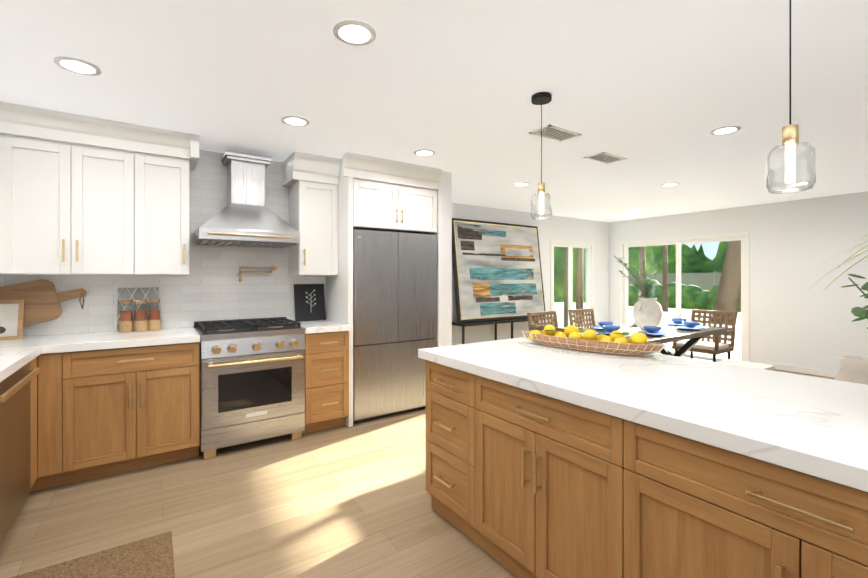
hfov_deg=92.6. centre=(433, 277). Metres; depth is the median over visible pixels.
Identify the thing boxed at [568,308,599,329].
dining chair
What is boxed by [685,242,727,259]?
sky
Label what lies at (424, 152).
recessed light
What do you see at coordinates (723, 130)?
recessed light
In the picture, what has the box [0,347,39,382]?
countertop
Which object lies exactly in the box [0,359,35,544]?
base cabinet
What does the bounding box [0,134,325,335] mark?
tile backsplash
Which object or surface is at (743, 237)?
door
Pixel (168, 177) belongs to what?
upper cabinet
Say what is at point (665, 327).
table runner
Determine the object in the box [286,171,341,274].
upper cabinet
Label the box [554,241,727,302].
backdrop
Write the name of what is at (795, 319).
wall
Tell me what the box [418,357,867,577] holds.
kitchen island
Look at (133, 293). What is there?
spice rack
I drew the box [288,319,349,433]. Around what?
base cabinet
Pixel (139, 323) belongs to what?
jars
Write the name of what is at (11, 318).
framed picture
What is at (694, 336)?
dining table
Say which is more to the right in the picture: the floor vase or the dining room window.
the floor vase
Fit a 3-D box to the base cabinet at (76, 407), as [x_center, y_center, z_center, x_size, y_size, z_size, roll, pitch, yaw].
[-2.193,0.900,3.068,0.756,0.870,0.610,0,0,-34]
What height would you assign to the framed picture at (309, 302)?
0.358 m
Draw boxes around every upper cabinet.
[0,101,147,274]
[148,129,191,274]
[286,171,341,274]
[330,155,437,234]
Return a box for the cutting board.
[0,279,86,326]
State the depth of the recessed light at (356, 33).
1.85 m
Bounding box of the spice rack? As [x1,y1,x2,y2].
[114,285,161,331]
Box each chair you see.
[527,311,557,330]
[528,324,564,331]
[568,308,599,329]
[672,309,736,361]
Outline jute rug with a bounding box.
[10,531,174,577]
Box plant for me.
[810,235,867,328]
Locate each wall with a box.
[410,171,451,346]
[452,203,608,344]
[609,191,867,370]
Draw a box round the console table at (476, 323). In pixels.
[452,316,553,343]
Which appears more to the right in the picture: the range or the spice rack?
the range
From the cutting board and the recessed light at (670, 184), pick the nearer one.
the cutting board
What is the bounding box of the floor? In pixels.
[0,352,834,577]
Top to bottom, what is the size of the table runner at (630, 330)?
0.005 m
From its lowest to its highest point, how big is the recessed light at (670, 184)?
0.008 m
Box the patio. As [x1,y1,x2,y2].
[663,338,740,359]
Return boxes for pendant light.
[531,92,551,219]
[766,0,815,193]
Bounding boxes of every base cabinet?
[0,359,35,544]
[36,359,39,490]
[76,343,199,481]
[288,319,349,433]
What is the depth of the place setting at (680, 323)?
4.67 m
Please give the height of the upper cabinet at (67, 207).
1.078 m
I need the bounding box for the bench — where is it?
[718,359,774,370]
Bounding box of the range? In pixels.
[194,317,304,458]
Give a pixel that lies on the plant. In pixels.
(861, 313)
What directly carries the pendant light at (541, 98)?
hanging from the ceiling
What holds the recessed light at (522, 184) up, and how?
in the ceiling
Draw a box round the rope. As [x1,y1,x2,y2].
[79,292,84,308]
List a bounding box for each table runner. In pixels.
[618,327,645,336]
[659,324,679,331]
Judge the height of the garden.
7.188 m
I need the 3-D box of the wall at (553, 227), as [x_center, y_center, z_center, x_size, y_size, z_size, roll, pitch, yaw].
[1.468,0.113,6.958,5.050,2.440,0.100,0,0,-34]
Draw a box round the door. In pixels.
[620,232,748,361]
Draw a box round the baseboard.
[750,359,838,377]
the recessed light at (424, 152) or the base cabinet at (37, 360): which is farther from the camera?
the recessed light at (424, 152)
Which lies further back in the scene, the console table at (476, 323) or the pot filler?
the console table at (476, 323)
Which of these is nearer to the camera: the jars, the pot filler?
the jars
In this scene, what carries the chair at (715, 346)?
on the floor
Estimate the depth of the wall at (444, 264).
4.30 m
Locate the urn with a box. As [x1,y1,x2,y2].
[614,253,668,329]
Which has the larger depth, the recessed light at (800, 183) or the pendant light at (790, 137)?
the recessed light at (800, 183)
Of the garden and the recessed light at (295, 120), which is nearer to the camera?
the recessed light at (295, 120)
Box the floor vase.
[834,356,867,384]
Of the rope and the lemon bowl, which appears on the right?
the lemon bowl
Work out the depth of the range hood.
3.50 m
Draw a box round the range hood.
[193,150,299,247]
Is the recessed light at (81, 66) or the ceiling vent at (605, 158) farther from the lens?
the ceiling vent at (605, 158)
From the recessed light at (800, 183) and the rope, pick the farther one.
the recessed light at (800, 183)
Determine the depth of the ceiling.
2.38 m
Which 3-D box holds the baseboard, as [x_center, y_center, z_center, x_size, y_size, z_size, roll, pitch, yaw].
[6.466,1.290,3.916,0.012,0.090,5.838,0,0,-34]
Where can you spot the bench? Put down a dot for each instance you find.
(750, 364)
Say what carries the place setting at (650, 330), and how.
on the dining table at (694, 336)
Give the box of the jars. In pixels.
[119,299,160,332]
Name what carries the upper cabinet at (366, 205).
attached to the wall at (444, 264)
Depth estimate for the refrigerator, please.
3.95 m
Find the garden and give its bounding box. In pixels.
[564,240,740,326]
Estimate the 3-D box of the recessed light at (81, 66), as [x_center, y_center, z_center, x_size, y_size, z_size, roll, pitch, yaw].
[-1.849,-1.099,2.155,0.190,0.008,0.190,0,0,-34]
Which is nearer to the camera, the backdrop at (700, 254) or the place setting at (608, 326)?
the place setting at (608, 326)
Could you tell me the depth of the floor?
2.34 m
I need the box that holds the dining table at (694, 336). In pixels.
[579,322,726,356]
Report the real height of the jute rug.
0.012 m
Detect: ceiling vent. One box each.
[529,124,580,141]
[584,152,626,163]
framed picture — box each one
[0,300,24,340]
[294,284,325,321]
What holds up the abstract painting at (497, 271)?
on the console table at (476, 323)
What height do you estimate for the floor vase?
0.950 m
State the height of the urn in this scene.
0.844 m
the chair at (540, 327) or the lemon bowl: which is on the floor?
the chair at (540, 327)
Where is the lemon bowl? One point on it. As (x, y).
(617, 344)
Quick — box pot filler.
[237,265,277,280]
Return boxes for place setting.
[592,321,619,334]
[637,326,667,335]
[666,318,705,329]
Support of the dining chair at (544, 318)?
on the floor
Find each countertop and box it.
[0,327,199,354]
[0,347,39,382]
[418,337,867,484]
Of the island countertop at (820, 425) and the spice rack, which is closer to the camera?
the island countertop at (820, 425)
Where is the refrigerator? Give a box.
[353,229,436,422]
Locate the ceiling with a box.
[0,0,867,221]
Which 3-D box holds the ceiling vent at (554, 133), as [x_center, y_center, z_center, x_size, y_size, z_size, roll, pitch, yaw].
[0.926,-1.100,3.163,0.360,0.008,0.200,0,0,-34]
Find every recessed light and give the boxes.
[54,56,101,75]
[281,115,309,125]
[333,20,375,45]
[414,149,434,155]
[514,182,529,185]
[661,182,679,186]
[710,125,740,134]
[789,181,809,185]
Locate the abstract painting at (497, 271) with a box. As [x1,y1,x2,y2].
[452,218,544,322]
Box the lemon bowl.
[518,325,665,361]
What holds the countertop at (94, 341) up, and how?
on the base cabinet at (76, 407)
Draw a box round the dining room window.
[550,239,593,327]

